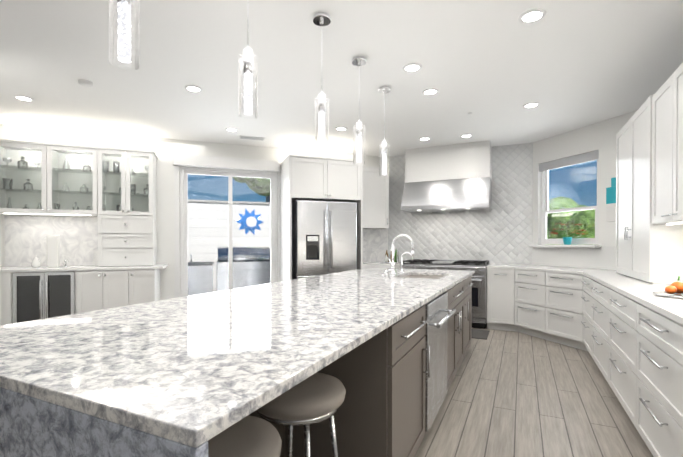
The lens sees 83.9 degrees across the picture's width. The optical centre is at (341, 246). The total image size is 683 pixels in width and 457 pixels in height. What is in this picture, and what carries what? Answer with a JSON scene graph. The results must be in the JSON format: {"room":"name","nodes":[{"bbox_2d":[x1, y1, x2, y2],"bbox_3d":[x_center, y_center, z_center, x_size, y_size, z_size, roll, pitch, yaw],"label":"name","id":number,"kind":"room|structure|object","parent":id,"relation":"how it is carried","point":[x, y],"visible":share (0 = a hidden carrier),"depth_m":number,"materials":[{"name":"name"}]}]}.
{"room":"kitchen","nodes":[
{"label":"kitchen","id":0,"kind":"room"},
{"bbox_2d":[0,256,0,325],"bbox_3d":[-5.433,-0.175,4.252,5.940,2.760,0.120,0,0,25],"label":"wall","id":1,"kind":"structure","parent":0,"point":[0,290],"depth_m":3.04,"materials":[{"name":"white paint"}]},
{"bbox_2d":[0,124,387,299],"bbox_3d":[-2.469,-0.184,5.624,7.170,2.760,0.140,0,0,-20],"label":"wall","id":2,"kind":"structure","parent":0,"point":[164,149],"depth_m":5.52,"materials":[{"name":"white paint"}]},
{"bbox_2d":[173,153,278,171],"bbox_3d":[-1.711,-1.255,5.753,1.530,0.160,0.086,0,0,-20],"label":"blind valance","id":3,"kind":"object","parent":2,"relation":"attached to","point":[221,162],"visible":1,"depth_m":5.70,"materials":[{"name":"white plastic"}]},
{"bbox_2d":[174,166,279,297],"bbox_3d":[-1.695,-0.031,5.821,1.580,2.450,0.011,0,0,-20],"label":"door frame","id":4,"kind":"structure","parent":2,"relation":"attached to","point":[177,221],"depth_m":5.57,"materials":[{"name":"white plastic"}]},
{"bbox_2d":[180,166,276,296],"bbox_3d":[-1.715,0.006,5.879,1.432,2.376,0.110,0,0,-20],"label":"sliding glass door","id":5,"kind":"structure","parent":2,"relation":"in","point":[185,171],"depth_m":5.85,"materials":[{"name":"clear glass"}]},
{"bbox_2d":[292,155,359,201],"bbox_3d":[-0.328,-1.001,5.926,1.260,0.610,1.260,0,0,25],"label":"upper cabinet","id":6,"kind":"object","parent":2,"relation":"attached to","point":[310,178],"depth_m":5.58,"materials":[{"name":"white wood"}]},
{"bbox_2d":[363,166,388,228],"bbox_3d":[0.462,-0.805,6.384,0.595,1.010,0.383,0,0,-20],"label":"upper cabinet","id":7,"kind":"object","parent":2,"relation":"attached to","point":[375,200],"visible":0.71,"depth_m":6.26,"materials":[{"name":"white wood"}]},
{"bbox_2d":[0,0,682,156],"bbox_3d":[-3.119,-1.588,3.240,11.260,0.080,9.930,0,0,25],"label":"ceiling","id":8,"kind":"structure","parent":0,"point":[493,66],"depth_m":3.31,"materials":[{"name":"white paint"}]},
{"bbox_2d":[14,95,33,101],"bbox_3d":[-3.329,-1.548,3.987,0.170,0.010,0.170,0,0,25],"label":"recessed light","id":9,"kind":"object","parent":8,"relation":"in","point":[23,98],"visible":1,"depth_m":3.98,"materials":[{"name":"white plastic"}]},
{"bbox_2d":[78,79,92,86],"bbox_3d":[-2.413,-1.534,3.586,0.120,0.031,0.118,0,0,25],"label":"smoke detector","id":10,"kind":"object","parent":8,"relation":"attached to","point":[85,83],"depth_m":3.55,"materials":[{"name":"white plastic"}]},
{"bbox_2d":[108,0,139,69],"bbox_3d":[-0.803,-1.104,1.404,0.120,0.859,0.120,0,0,25],"label":"pendant light","id":11,"kind":"object","parent":8,"relation":"hanging from","point":[124,13],"visible":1,"depth_m":1.40,"materials":[{"name":"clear glass"}]},
{"bbox_2d":[184,85,202,91],"bbox_3d":[-1.454,-1.546,3.740,0.170,0.010,0.170,0,0,25],"label":"recessed light","id":12,"kind":"object","parent":8,"relation":"in","point":[192,88],"visible":1,"depth_m":3.73,"materials":[{"name":"white plastic"}]},
{"bbox_2d":[225,128,237,131],"bbox_3d":[-1.470,-1.555,5.087,0.170,0.010,0.170,0,0,25],"label":"recessed light","id":13,"kind":"object","parent":8,"relation":"in","point":[231,129],"visible":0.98,"depth_m":5.07,"materials":[{"name":"white plastic"}]},
{"bbox_2d":[238,0,257,118],"bbox_3d":[-0.487,-1.108,1.979,0.120,0.859,0.120,0,0,25],"label":"pendant light","id":14,"kind":"object","parent":8,"relation":"hanging from","point":[248,61],"visible":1,"depth_m":1.97,"materials":[{"name":"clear glass"}]},
{"bbox_2d":[239,136,264,140],"bbox_3d":[-1.290,-1.558,5.488,0.360,0.009,0.140,0,0,-20],"label":"ceiling vent","id":15,"kind":"object","parent":8,"relation":"in","point":[252,138],"visible":0.98,"depth_m":5.49,"materials":[{"name":"white plastic"}]},
{"bbox_2d":[313,12,330,146],"bbox_3d":[-0.132,-1.112,2.564,0.120,0.859,0.120,0,0,25],"label":"pendant light","id":16,"kind":"object","parent":8,"relation":"hanging from","point":[321,18],"visible":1,"depth_m":2.55,"materials":[{"name":"white glass"}]},
{"bbox_2d":[335,127,346,130],"bbox_3d":[-0.006,-1.555,5.046,0.170,0.010,0.170,0,0,25],"label":"recessed light","id":17,"kind":"object","parent":8,"relation":"in","point":[340,128],"visible":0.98,"depth_m":5.03,"materials":[{"name":"white plastic"}]},
{"bbox_2d":[352,56,365,164],"bbox_3d":[0.146,-1.117,3.151,0.120,0.859,0.120,0,0,25],"label":"pendant light","id":18,"kind":"object","parent":8,"relation":"hanging from","point":[358,60],"visible":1,"depth_m":3.14,"materials":[{"name":"white glass"}]},
{"bbox_2d":[378,86,390,175],"bbox_3d":[0.420,-1.121,3.729,0.120,0.859,0.120,0,0,25],"label":"pendant light","id":19,"kind":"object","parent":8,"relation":"hanging from","point":[384,90],"visible":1,"depth_m":3.72,"materials":[{"name":"glass"}]},
{"bbox_2d":[402,63,421,71],"bbox_3d":[0.613,-1.543,3.292,0.170,0.010,0.170,0,0,25],"label":"recessed light","id":20,"kind":"object","parent":8,"relation":"in","point":[412,67],"visible":1,"depth_m":3.28,"materials":[{"name":"white plastic"}]},
{"bbox_2d":[419,137,430,140],"bbox_3d":[1.209,-1.558,5.532,0.170,0.010,0.170,0,0,25],"label":"recessed light","id":21,"kind":"object","parent":8,"relation":"in","point":[424,138],"visible":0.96,"depth_m":5.51,"materials":[{"name":"white plastic"}]},
{"bbox_2d":[422,88,438,94],"bbox_3d":[0.892,-1.546,3.812,0.170,0.010,0.170,0,0,25],"label":"recessed light","id":22,"kind":"object","parent":8,"relation":"in","point":[430,91],"visible":1,"depth_m":3.80,"materials":[{"name":"white plastic"}]},
{"bbox_2d":[460,134,472,137],"bbox_3d":[1.767,-1.557,5.379,0.170,0.010,0.170,0,0,25],"label":"recessed light","id":23,"kind":"object","parent":8,"relation":"in","point":[466,135],"visible":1,"depth_m":5.35,"materials":[{"name":"white plastic"}]},
{"bbox_2d":[523,102,539,107],"bbox_3d":[2.088,-1.549,4.187,0.170,0.010,0.170,0,0,25],"label":"recessed light","id":24,"kind":"object","parent":8,"relation":"in","point":[532,105],"visible":1,"depth_m":4.18,"materials":[{"name":"white plastic"}]},
{"bbox_2d":[518,8,546,23],"bbox_3d":[1.277,-1.538,2.546,0.170,0.010,0.170,0,0,25],"label":"recessed light","id":25,"kind":"object","parent":8,"relation":"in","point":[532,15],"visible":1,"depth_m":2.54,"materials":[{"name":"white plastic"}]},
{"bbox_2d":[388,142,532,264],"bbox_3d":[1.880,-0.189,6.303,2.600,2.760,0.150,0,0,25],"label":"wall","id":26,"kind":"structure","parent":0,"point":[501,232],"depth_m":6.03,"materials":[{"name":"white tile"}]},
{"bbox_2d":[401,140,491,212],"bbox_3d":[1.650,-1.060,5.976,1.290,1.007,0.620,0,0,25],"label":"hood canopy","id":27,"kind":"object","parent":26,"relation":"attached to","point":[451,178],"visible":1,"depth_m":5.83,"materials":[{"name":"silver metal"}]},
{"bbox_2d":[414,326,652,456],"bbox_3d":[-3.119,1.242,3.259,11.260,0.060,9.930,0,0,25],"label":"floor","id":28,"kind":"structure","parent":0,"point":[514,394],"depth_m":2.85,"materials":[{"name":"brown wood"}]},
{"bbox_2d":[0,139,167,324],"bbox_3d":[-3.310,-0.049,4.883,1.907,2.500,0.684,0,0,-20],"label":"hutch","id":29,"kind":"object","parent":28,"relation":"on","point":[93,208],"visible":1,"depth_m":4.93,"materials":[{"name":"white wood"}]},
{"bbox_2d":[31,235,68,267],"bbox_3d":[-3.666,0.066,4.803,0.418,0.400,0.115,0,0,-15],"label":"decorative vase","id":30,"kind":"object","parent":29,"relation":"on","point":[53,251],"visible":1,"depth_m":4.78,"materials":[{"name":"white ceramic"}]},
{"bbox_2d":[0,272,474,456],"bbox_3d":[0.081,0.773,2.830,1.408,0.885,4.220,0,0,25],"label":"kitchen island","id":31,"kind":"object","parent":28,"relation":"on","point":[396,381],"depth_m":1.70,"materials":[{"name":"stone"}]},
{"bbox_2d":[0,268,471,439],"bbox_3d":[0.057,0.315,2.855,1.340,0.030,4.250,0,0,25],"label":"island countertop","id":32,"kind":"structure","parent":31,"relation":"on","point":[187,366],"depth_m":1.20,"materials":[{"name":"white stone"}]},
{"bbox_2d":[382,234,413,276],"bbox_3d":[0.613,0.083,3.914,0.254,0.417,0.636,0,0,25],"label":"faucet","id":33,"kind":"object","parent":32,"relation":"on","point":[392,264],"visible":1,"depth_m":3.97,"materials":[{"name":"silver metal"}]},
{"bbox_2d":[408,272,439,279],"bbox_3d":[0.829,0.433,3.856,0.464,0.244,0.744,0,0,25],"label":"sink","id":34,"kind":"object","parent":32,"relation":"in","point":[427,275],"depth_m":4.17,"materials":[{"name":"silver metal"}]},
{"bbox_2d":[208,415,281,456],"bbox_3d":[-0.365,0.894,1.106,0.384,0.668,0.384,0,0,25],"label":"stool","id":35,"kind":"object","parent":28,"relation":"on","point":[250,436],"visible":0.65,"depth_m":1.10,"materials":[{"name":"grey leather"}]},
{"bbox_2d":[280,154,299,280],"bbox_3d":[-0.845,-0.055,5.745,0.527,2.500,0.527,0,0,25],"label":"panel","id":36,"kind":"object","parent":28,"relation":"on","point":[286,199],"depth_m":5.61,"materials":[{"name":"white wood"}]},
{"bbox_2d":[257,372,345,456],"bbox_3d":[-0.173,0.891,1.535,0.384,0.668,0.384,0,0,25],"label":"stool","id":37,"kind":"object","parent":28,"relation":"on","point":[316,397],"visible":0.67,"depth_m":1.40,"materials":[{"name":"grey leather"}]},
{"bbox_2d":[292,200,356,279],"bbox_3d":[-0.309,0.264,5.883,0.920,1.860,0.772,0,0,-20],"label":"fridge","id":38,"kind":"object","parent":28,"relation":"on","point":[324,237],"visible":0.48,"depth_m":5.54,"materials":[{"name":"silver metal"}]},
{"bbox_2d":[356,160,362,268],"bbox_3d":[0.191,-0.058,6.115,0.527,2.500,0.527,0,0,25],"label":"panel","id":39,"kind":"object","parent":28,"relation":"on","point":[359,204],"depth_m":5.79,"materials":[{"name":"white wood"}]},
{"bbox_2d":[363,229,407,267],"bbox_3d":[0.543,0.446,6.298,0.964,1.490,1.006,0,0,25],"label":"base cabinet","id":40,"kind":"object","parent":28,"relation":"on","point":[374,246],"visible":0.15,"depth_m":6.61,"materials":[{"name":"white"}]},
{"bbox_2d":[380,248,400,262],"bbox_3d":[0.835,0.152,6.342,0.320,0.246,0.220,0,0,25],"label":"decorative bottles","id":41,"kind":"object","parent":40,"relation":"on","point":[396,257],"visible":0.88,"depth_m":6.30,"materials":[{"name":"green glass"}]},
{"bbox_2d":[400,259,489,328],"bbox_3d":[1.611,0.706,5.936,1.265,0.975,0.742,0,0,25],"label":"range","id":42,"kind":"object","parent":28,"relation":"on","point":[479,296],"visible":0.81,"depth_m":5.49,"materials":[{"name":"silver metal"}]},
{"bbox_2d":[472,329,489,339],"bbox_3d":[1.500,1.192,5.336,1.050,0.010,0.520,0,0,25],"label":"area rug","id":43,"kind":"object","parent":28,"relation":"on","point":[479,334],"visible":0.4,"depth_m":5.12,"materials":[{"name":"grey"}]},
{"bbox_2d":[487,264,682,456],"bbox_3d":[1.125,0.768,1.410,1.723,0.915,9.347,0,0,25],"label":"base cabinet","id":44,"kind":"object","parent":28,"relation":"on","point":[625,332],"visible":1,"depth_m":2.88,"materials":[{"name":"white painted wood"},{"name":"stainless steel handles"}]},
{"bbox_2d":[652,276,682,298],"bbox_3d":[2.079,0.235,2.289,0.330,0.136,0.330,0,0,25],"label":"decorative tray","id":45,"kind":"object","parent":44,"relation":"on","point":[674,290],"visible":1,"depth_m":2.33,"materials":[{"name":"silver metal"}]},
{"bbox_2d":[532,110,636,269],"bbox_3d":[3.219,-0.180,5.003,0.152,2.760,1.818,0,0,-20],"label":"wall","id":46,"kind":"structure","parent":0,"point":[600,136],"depth_m":4.92,"materials":[{"name":"white paint"}]},
{"bbox_2d":[529,245,601,247],"bbox_3d":[3.038,-0.003,5.203,0.180,0.034,1.020,0,0,-20],"label":"window sill","id":47,"kind":"structure","parent":46,"relation":"attached to","point":[593,246],"depth_m":5.03,"materials":[{"name":"white wood"}]},
{"bbox_2d":[551,223,587,244],"bbox_3d":[3.042,-0.167,5.099,0.418,0.292,0.398,0,0,25],"label":"plant pot","id":48,"kind":"object","parent":47,"relation":"on","point":[567,240],"visible":1,"depth_m":5.08,"materials":[{"name":"teal ceramic"}]},
{"bbox_2d":[539,150,598,243],"bbox_3d":[3.136,-0.621,5.234,0.112,1.194,0.914,0,0,-20],"label":"window","id":49,"kind":"structure","parent":46,"relation":"in","point":[546,167],"depth_m":5.28,"materials":[{"name":"white plastic"}]},
{"bbox_2d":[606,177,615,221],"bbox_3d":[3.293,-0.562,4.569,0.016,0.530,0.220,0,0,-20],"label":"board","id":50,"kind":"object","parent":46,"relation":"attached to","point":[611,204],"visible":0.54,"depth_m":4.61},
{"bbox_3d":[1.692,-0.148,0.417,0.140,2.760,8.650,0,0,25],"label":"wall","id":51,"kind":"structure","parent":0,"visible":0},
{"bbox_2d":[616,63,682,283],"bbox_3d":[1.421,-0.437,0.477,0.394,1.503,7.890,0,0,25],"label":"upper cabinet","id":52,"kind":"object","parent":51,"relation":"attached to","point":[649,191],"visible":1,"depth_m":3.00,"materials":[{"name":"white wood"}]},
{"label":"outside","id":53,"kind":"structure","parent":0,"visible":0},
{"bbox_3d":[-0.116,1.234,10.274,24.000,0.019,14.500,0,0,25],"label":"patio","id":54,"kind":"object","parent":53,"visible":0},
{"bbox_2d":[188,199,269,291],"bbox_3d":[-3.117,0.088,8.825,14.000,2.290,0.260,0,0,-20],"label":"fence","id":55,"kind":"object","parent":54,"relation":"on","point":[206,235],"depth_m":8.80,"materials":[{"name":"grey concrete"}]},
{"bbox_2d":[236,209,262,233],"bbox_3d":[-2.176,-0.578,9.037,0.467,0.628,0.467,0,0,25],"label":"art","id":56,"kind":"object","parent":55,"relation":"attached to","point":[247,221],"depth_m":9.01,"materials":[{"name":"blue"}]},
{"bbox_2d":[188,247,270,295],"bbox_3d":[-2.289,0.597,7.592,1.690,1.170,0.785,0,0,-20],"label":"outdoor grill","id":57,"kind":"object","parent":54,"relation":"on","point":[246,277],"depth_m":7.34,"materials":[{"name":"silver metal"}]},
{"bbox_2d":[232,176,269,201],"bbox_3d":[-6.832,-1.073,12.611,12.805,4.439,7.637,0,0,25],"label":"tree","id":58,"kind":"object","parent":54,"relation":"on","point":[256,185],"depth_m":10.71,"materials":[{"name":"green plant"}]},
{"bbox_2d":[545,197,597,244],"bbox_3d":[7.489,0.064,9.185,5.876,3.195,13.044,0,0,-21],"label":"hedge","id":59,"kind":"object","parent":54,"relation":"on","point":[588,222],"depth_m":11.14,"materials":[{"name":"green plant"}]}
]}

